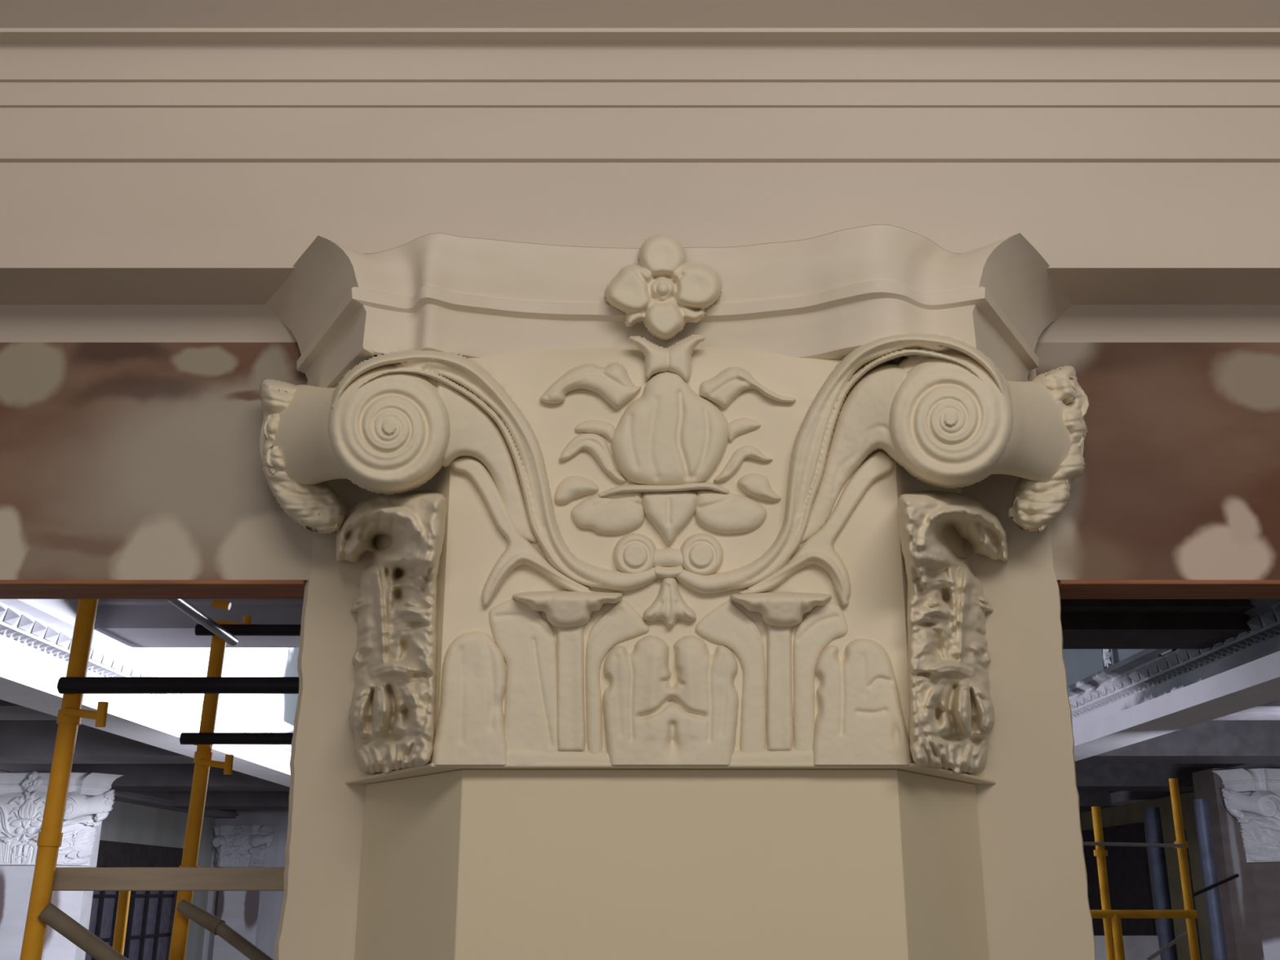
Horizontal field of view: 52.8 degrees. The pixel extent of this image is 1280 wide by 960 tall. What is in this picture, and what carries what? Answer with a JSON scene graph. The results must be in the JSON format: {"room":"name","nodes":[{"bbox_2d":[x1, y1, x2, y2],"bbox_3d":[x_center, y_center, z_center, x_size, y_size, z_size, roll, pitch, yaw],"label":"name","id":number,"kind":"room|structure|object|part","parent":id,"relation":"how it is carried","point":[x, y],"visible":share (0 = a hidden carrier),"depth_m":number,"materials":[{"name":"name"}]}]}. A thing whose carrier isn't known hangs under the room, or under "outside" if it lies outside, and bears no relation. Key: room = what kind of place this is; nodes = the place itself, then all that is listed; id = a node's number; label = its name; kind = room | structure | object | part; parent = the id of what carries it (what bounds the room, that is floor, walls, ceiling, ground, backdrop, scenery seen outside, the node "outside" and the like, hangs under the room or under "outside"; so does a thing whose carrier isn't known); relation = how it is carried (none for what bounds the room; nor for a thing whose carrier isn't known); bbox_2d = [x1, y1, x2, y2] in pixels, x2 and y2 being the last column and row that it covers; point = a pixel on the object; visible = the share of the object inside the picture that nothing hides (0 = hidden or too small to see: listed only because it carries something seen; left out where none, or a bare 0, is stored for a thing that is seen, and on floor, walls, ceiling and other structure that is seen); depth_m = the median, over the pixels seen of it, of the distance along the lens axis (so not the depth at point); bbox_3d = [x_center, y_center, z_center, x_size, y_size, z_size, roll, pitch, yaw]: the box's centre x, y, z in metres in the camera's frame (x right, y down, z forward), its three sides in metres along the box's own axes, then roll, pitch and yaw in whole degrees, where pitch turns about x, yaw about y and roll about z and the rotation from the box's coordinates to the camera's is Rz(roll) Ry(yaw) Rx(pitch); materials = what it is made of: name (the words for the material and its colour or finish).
{"room":"building under renovation","nodes":[
{"label":"building under renovation","id":0,"kind":"room"},
{"bbox_2d":[11,772,102,959],"bbox_3d":[-6.160,5.322,12.601,1.080,4.770,0.550,0,-18,0],"label":"wall","id":1,"kind":"structure","parent":0,"point":[87,895],"depth_m":13.11,"materials":[{"name":"white paint"}]},
{"bbox_2d":[0,342,314,581],"bbox_3d":[-2.547,-0.024,2.487,3.906,0.473,0.118,0,-18,0],"label":"wall","id":2,"kind":"structure","parent":0,"point":[119,460],"depth_m":2.43,"materials":[{"name":"brown paint"}]},
{"bbox_2d":[0,579,305,599],"bbox_3d":[-2.558,0.206,2.414,3.885,0.008,0.127,0,-18,0],"label":"header board","id":3,"kind":"object","parent":2,"relation":"attached to","point":[9,588],"visible":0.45,"depth_m":2.38,"materials":[{"name":"brown wood"}]},
{"bbox_2d":[99,800,215,959],"bbox_3d":[-6.800,4.481,10.850,0.200,5.300,18.600,0,-18,0],"label":"wall","id":4,"kind":"structure","parent":0,"point":[130,823],"depth_m":18.12,"materials":[{"name":"grey paint"}]},
{"bbox_2d":[0,763,239,818],"bbox_3d":[-6.520,2.364,11.582,0.360,0.320,18.500,0,-18,0],"label":"trim","id":5,"kind":"structure","parent":4,"relation":"attached to","point":[157,799],"depth_m":16.71,"materials":[{"name":"grey paint"}]},
{"bbox_2d":[84,840,183,959],"bbox_3d":[-6.630,6.348,16.368,0.140,3.320,4.050,0,-18,0],"label":"window","id":6,"kind":"structure","parent":4,"relation":"in","point":[151,913],"depth_m":17.10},
{"bbox_3d":[-6.685,6.435,16.314,0.030,2.920,3.600,0,-18,0],"label":"glass","id":7,"kind":"part","parent":6,"relation":"part of","materials":[{"name":"black glass"}]},
{"bbox_2d":[32,599,299,725],"bbox_3d":[-3.260,1.749,11.989,0.280,1.200,18.100,0,-18,0],"label":"wall","id":8,"kind":"structure","parent":0,"point":[192,661],"depth_m":10.18,"materials":[{"name":"white paint"}]},
{"bbox_2d":[0,599,293,760],"bbox_3d":[-3.120,2.453,11.763,0.160,0.280,18.100,0,-18,0],"label":"trim","id":9,"kind":"structure","parent":8,"relation":"attached to","point":[31,631],"depth_m":7.54,"materials":[{"name":"white paint"}]},
{"bbox_2d":[93,599,303,647],"bbox_3d":[-1.350,0.359,7.709,3.500,1.170,0.700,0,-18,0],"label":"trim","id":10,"kind":"structure","parent":8,"relation":"attached to","point":[134,623],"depth_m":7.32,"materials":[{"name":"white paint"}]},
{"bbox_2d":[201,808,288,959],"bbox_3d":[0.000,6.879,19.952,13.400,6.300,0.200,0,-18,0],"label":"wall","id":11,"kind":"structure","parent":0,"point":[270,902],"depth_m":20.12,"materials":[{"name":"grey paint"}]},
{"bbox_2d":[0,650,290,786],"bbox_3d":[-3.280,2.644,11.702,0.360,0.120,18.100,0,-18,0],"label":"trim","id":12,"kind":"structure","parent":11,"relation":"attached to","point":[23,682],"depth_m":8.00,"materials":[{"name":"white paint"}]},
{"bbox_2d":[1072,650,1279,761],"bbox_3d":[3.280,2.644,11.702,0.360,0.120,18.100,0,-18,0],"label":"trim","id":13,"kind":"structure","parent":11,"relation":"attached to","point":[1256,682],"depth_m":7.50,"materials":[{"name":"white paint"}]},
{"bbox_2d":[274,368,1096,959],"bbox_3d":[0.077,1.864,1.880,1.394,4.800,0.120,0,-18,0],"label":"wall pier","id":14,"kind":"object","parent":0,"point":[1034,873],"visible":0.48,"depth_m":2.25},
{"bbox_2d":[1062,648,1144,686],"bbox_3d":[3.260,1.749,11.989,0.280,1.200,18.100,0,-18,0],"label":"wall","id":15,"kind":"structure","parent":0,"point":[1080,664],"depth_m":9.06,"materials":[{"name":"grey paint"}]},
{"bbox_2d":[1099,648,1119,670],"bbox_3d":[3.095,1.163,8.514,0.050,0.220,0.220,0,-18,0],"label":"wall bracket","id":16,"kind":"object","parent":15,"relation":"attached to","point":[1113,655],"visible":0.56,"depth_m":8.49,"materials":[{"name":"white"}]},
{"bbox_2d":[1102,648,1111,666],"bbox_3d":[3.095,1.163,8.514,0.050,0.180,0.180,0,-18,0],"label":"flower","id":17,"kind":"object","parent":16,"relation":"on","point":[1107,655],"depth_m":8.50,"materials":[{"name":"white"}]},
{"bbox_2d":[1060,599,1255,648],"bbox_3d":[1.775,0.188,6.924,2.750,1.325,0.700,0,-18,0],"label":"trim","id":18,"kind":"structure","parent":15,"relation":"attached to","point":[1086,624],"depth_m":6.55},
{"bbox_2d":[1159,648,1176,656],"bbox_3d":[3.095,0.910,7.582,0.050,0.220,0.220,0,-18,0],"label":"rosette","id":19,"kind":"object","parent":15,"relation":"attached to","point":[1171,650],"visible":0.14,"depth_m":7.54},
{"bbox_2d":[1067,599,1279,728],"bbox_3d":[3.120,2.453,11.763,0.160,0.280,18.100,0,-18,0],"label":"trim","id":20,"kind":"structure","parent":15,"relation":"attached to","point":[1144,676],"depth_m":7.60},
{"bbox_2d":[1080,791,1213,959],"bbox_3d":[6.800,4.481,10.850,0.200,5.300,18.600,0,-18,0],"label":"wall","id":21,"kind":"structure","parent":0,"point":[1131,813],"depth_m":16.08,"materials":[{"name":"beige paint"}]},
{"bbox_2d":[1081,822,1156,935],"bbox_3d":[6.679,6.980,17.977,0.038,4.100,3.100,0,-18,0],"label":"window","id":22,"kind":"structure","parent":21,"relation":"in","point":[1127,867],"depth_m":17.71,"materials":[{"name":"black glass"}]},
{"bbox_2d":[1108,763,1248,793],"bbox_3d":[6.540,2.202,11.634,0.320,0.320,18.500,0,-18,0],"label":"trim","id":23,"kind":"structure","parent":21,"relation":"attached to","point":[1215,765],"depth_m":14.05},
{"bbox_2d":[1079,763,1279,813],"bbox_3d":[6.550,2.416,11.565,0.300,0.130,18.500,0,-18,0],"label":"trim","id":24,"kind":"structure","parent":21,"relation":"attached to","point":[1120,797],"depth_m":16.56,"materials":[{"name":"grey paint"}]},
{"bbox_2d":[1034,342,1279,582],"bbox_3d":[2.624,-0.024,2.487,3.752,0.473,0.118,0,-18,0],"label":"wall","id":25,"kind":"structure","parent":0,"point":[1180,479],"depth_m":2.43,"materials":[{"name":"brown paint"}]},
{"bbox_2d":[1057,579,1279,599],"bbox_3d":[2.635,0.206,2.414,3.731,0.008,0.127,0,-18,0],"label":"header board","id":26,"kind":"object","parent":25,"relation":"attached to","point":[1068,588],"visible":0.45,"depth_m":2.38,"materials":[{"name":"brown wood"}]},
{"bbox_2d":[1191,768,1279,959],"bbox_3d":[6.160,5.177,12.149,1.080,4.770,0.500,0,-18,0],"label":"column","id":27,"kind":"structure","parent":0,"point":[1243,940],"depth_m":12.36,"materials":[{"name":"grey stone"}]},
{"bbox_3d":[-5.050,2.001,11.662,3.300,0.080,18.570,0,-18,0],"label":"ceiling","id":28,"kind":"structure","parent":0,"visible":0},
{"bbox_2d":[0,699,57,719],"bbox_3d":[-5.125,1.304,8.561,2.550,0.490,0.700,0,-18,0],"label":"trim","id":29,"kind":"structure","parent":28,"relation":"attached to","point":[8,710],"depth_m":8.51,"materials":[{"name":"grey paint"}]},
{"bbox_2d":[0,720,195,763],"bbox_3d":[-5.125,2.252,11.513,2.550,0.490,0.700,0,-18,0],"label":"trim","id":30,"kind":"structure","parent":28,"relation":"attached to","point":[21,741],"depth_m":11.15,"materials":[{"name":"grey paint"}]},
{"bbox_2d":[71,763,289,791],"bbox_3d":[-5.125,3.261,14.655,2.550,0.490,0.700,0,-18,0],"label":"trim","id":31,"kind":"structure","parent":28,"relation":"attached to","point":[135,776],"depth_m":14.29,"materials":[{"name":"grey paint"}]},
{"bbox_2d":[168,791,289,808],"bbox_3d":[-5.125,4.300,17.892,2.550,0.490,0.700,0,-18,0],"label":"trim","id":32,"kind":"structure","parent":28,"relation":"attached to","point":[214,799],"depth_m":17.52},
{"bbox_3d":[5.050,2.001,11.662,3.300,0.080,18.570,0,-18,0],"label":"ceiling","id":33,"kind":"structure","parent":0,"visible":0},
{"bbox_2d":[1078,791,1111,808],"bbox_3d":[5.125,4.300,17.892,2.550,0.490,0.700,0,-18,0],"label":"trim","id":34,"kind":"structure","parent":33,"relation":"attached to","point":[1087,799],"depth_m":17.52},
{"bbox_2d":[1075,763,1214,791],"bbox_3d":[5.125,3.261,14.655,2.550,0.490,0.700,0,-18,0],"label":"trim","id":35,"kind":"structure","parent":33,"relation":"attached to","point":[1089,776],"depth_m":14.29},
{"bbox_2d":[1075,720,1279,763],"bbox_3d":[5.125,2.252,11.513,2.550,0.490,0.700,0,-18,0],"label":"trim","id":36,"kind":"structure","parent":33,"relation":"attached to","point":[1212,741],"depth_m":11.15,"materials":[{"name":"grey paint"}]},
{"bbox_2d":[1213,699,1279,719],"bbox_3d":[5.125,1.304,8.561,2.550,0.490,0.700,0,-18,0],"label":"trim","id":37,"kind":"structure","parent":33,"relation":"attached to","point":[1271,710],"depth_m":8.51,"materials":[{"name":"white paint"}]},
{"bbox_3d":[0.000,6.227,7.453,16.000,0.100,28.000,0,-18,0],"label":"floor","id":38,"kind":"structure","parent":0,"visible":0},
{"bbox_2d":[0,865,86,959],"bbox_3d":[-6.000,5.628,12.070,1.009,3.862,0.270,0,-18,0],"label":"shaft","id":39,"kind":"object","parent":38,"relation":"on","point":[15,881],"visible":0.67,"depth_m":12.44,"materials":[{"name":"white paint"}]},
{"bbox_2d":[0,770,122,865],"bbox_3d":[-6.005,3.337,12.729,1.566,0.899,0.548,0,-18,0],"label":"pilaster capital","id":40,"kind":"object","parent":39,"relation":"on","point":[23,796],"visible":0.74,"depth_m":12.68,"materials":[{"name":"white stone"}]},
{"bbox_2d":[19,599,301,959],"bbox_3d":[-0.634,2.489,3.582,2.889,4.651,2.500,0,-18,0],"label":"scaffold tower","id":41,"kind":"object","parent":38,"relation":"on","point":[42,913],"visible":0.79,"depth_m":2.95,"materials":[{"name":"metal"}]},
{"bbox_3d":[-1.354,2.125,2.448,0.171,4.651,0.052,0,-18,0],"label":"post","id":42,"kind":"part","parent":41,"relation":"part of","materials":[{"name":"metal"}]},
{"bbox_3d":[-2.057,3.355,4.594,0.043,3.620,0.043,0,-18,0],"label":"post","id":43,"kind":"part","parent":41,"relation":"part of","materials":[{"name":"yellow metal"}]},
{"bbox_2d":[52,866,284,890],"bbox_3d":[-0.210,0.932,3.004,2.240,0.050,0.270,0,-18,0],"label":"plank","id":44,"kind":"object","parent":41,"relation":"on","point":[66,878],"visible":0.24,"depth_m":2.88,"materials":[{"name":"brown wood"}]},
{"bbox_3d":[-0.255,0.468,2.937,2.130,0.038,0.038,0,-18,0],"label":"guard rail","id":45,"kind":"part","parent":41,"relation":"part of","materials":[{"name":"black metal"}]},
{"bbox_3d":[-1.322,2.518,3.183,0.180,4.351,0.052,0,-18,0],"label":"post","id":46,"kind":"part","parent":41,"relation":"part of","materials":[{"name":"metal"}]},
{"bbox_3d":[-0.255,0.746,3.710,2.130,0.036,0.034,0,-18,0],"label":"guard rail","id":47,"kind":"part","parent":41,"relation":"part of","materials":[{"name":"black metal"}]},
{"bbox_3d":[-0.250,0.446,3.806,2.120,0.041,0.034,0,-18,0],"label":"guard rail","id":48,"kind":"part","parent":41,"relation":"part of","materials":[{"name":"black metal"}]},
{"bbox_2d":[208,890,259,959],"bbox_3d":[-6.250,7.911,19.394,0.707,3.992,0.188,0,-18,0],"label":"shaft","id":49,"kind":"object","parent":38,"relation":"on","point":[238,909],"visible":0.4,"depth_m":19.71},
{"bbox_2d":[209,824,276,866],"bbox_3d":[-6.253,5.691,20.052,1.098,0.630,0.384,0,-18,0],"label":"pilaster capital","id":50,"kind":"object","parent":49,"relation":"on","point":[236,846],"visible":1,"depth_m":19.99,"materials":[{"name":"white stone"}]},
{"bbox_2d":[355,768,989,959],"bbox_3d":[0.053,2.287,1.531,1.061,3.782,0.282,0,-18,0],"label":"shaft","id":51,"kind":"object","parent":38,"relation":"on","point":[464,864],"visible":1,"depth_m":1.95,"materials":[{"name":"beige stone"}]},
{"bbox_2d":[259,224,1088,783],"bbox_3d":[0.055,0.025,2.190,1.614,0.927,0.565,0,-18,0],"label":"pilaster capital","id":52,"kind":"object","parent":51,"relation":"on","point":[661,504],"visible":1,"depth_m":2.08,"materials":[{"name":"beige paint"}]},
{"bbox_2d":[1093,935,1160,959],"bbox_3d":[6.050,7.161,15.598,0.900,3.100,0.080,0,-18,0],"label":"leaning board","id":53,"kind":"object","parent":38,"relation":"on","point":[1135,947],"visible":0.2,"depth_m":15.99,"materials":[{"name":"grey wood"}]},
{"bbox_2d":[1142,807,1177,959],"bbox_3d":[5.627,5.748,13.488,0.230,4.500,0.230,0,-18,0],"label":"vertical pipe","id":54,"kind":"object","parent":38,"relation":"on","point":[1157,857],"visible":1,"depth_m":13.88,"materials":[{"name":"blue metal"}]},
{"bbox_2d":[1083,777,1239,959],"bbox_3d":[2.906,3.695,6.625,1.131,4.214,0.233,5,-19,-16],"label":"scaffold tower","id":55,"kind":"object","parent":38,"relation":"on","point":[1111,918],"visible":0.9,"depth_m":7.03,"materials":[{"name":"metal"}]},
{"bbox_3d":[2.543,3.756,6.566,0.070,4.061,0.070,0,-18,0],"label":"post","id":56,"kind":"part","parent":55,"relation":"part of","materials":[{"name":"yellow metal"}]},
{"bbox_3d":[2.578,4.017,6.451,0.052,3.494,0.052,0,-18,0],"label":"post","id":57,"kind":"part","parent":55,"relation":"part of","materials":[{"name":"yellow metal"}]},
{"bbox_3d":[2.668,2.008,7.096,0.652,0.034,0.020,0,-18,0],"label":"tie rod","id":58,"kind":"part","parent":55,"relation":"part of","materials":[{"name":"grey metal"}]},
{"bbox_3d":[2.859,2.528,6.981,0.240,0.153,0.020,0,-18,0],"label":"tie rod","id":59,"kind":"part","parent":55,"relation":"part of","materials":[{"name":"grey metal"}]},
{"bbox_3d":[2.994,3.684,6.589,0.066,4.214,0.066,0,-18,0],"label":"post","id":60,"kind":"part","parent":55,"relation":"part of","materials":[{"name":"metal"}]},
{"bbox_3d":[3.214,2.272,7.211,0.493,0.134,0.020,12,-21,-33],"label":"tie rod","id":61,"kind":"part","parent":55,"relation":"part of","materials":[{"name":"black metal"}]},
{"bbox_2d":[1183,829,1202,959],"bbox_3d":[5.367,5.463,12.110,0.094,4.200,0.094,0,-18,0],"label":"vertical pipe","id":62,"kind":"object","parent":38,"relation":"on","point":[1185,834],"visible":0.29,"depth_m":12.54,"materials":[{"name":"metal"}]},
{"bbox_2d":[1192,799,1227,959],"bbox_3d":[5.243,5.105,11.384,0.167,4.440,0.167,0,-18,0],"label":"vertical pipe","id":63,"kind":"object","parent":38,"relation":"on","point":[1215,917],"visible":1,"depth_m":11.80,"materials":[{"name":"grey metal"}]},
{"bbox_2d":[1251,862,1279,959],"bbox_3d":[6.360,5.482,11.648,0.988,3.882,0.264,0,-18,0],"label":"shaft","id":64,"kind":"object","parent":38,"relation":"on","point":[1266,875],"visible":1,"depth_m":12.15,"materials":[{"name":"beige stone"}]},
{"bbox_2d":[1211,768,1279,862],"bbox_3d":[6.356,3.190,12.308,1.534,0.881,0.537,0,-18,0],"label":"pilaster capital","id":65,"kind":"object","parent":64,"relation":"on","point":[1252,796],"visible":1,"depth_m":12.31,"materials":[{"name":"white stone"}]},
{"bbox_3d":[0.000,-1.726,2.896,9.000,1.742,0.400,0,-18,0],"label":"wall","id":66,"kind":"structure","parent":0,"visible":0},
{"bbox_2d":[0,0,1279,342],"bbox_3d":[0.000,-0.604,2.496,9.000,0.640,0.476,0,-18,0],"label":"entablature","id":67,"kind":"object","parent":66,"relation":"attached to","point":[166,166],"depth_m":2.40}
]}

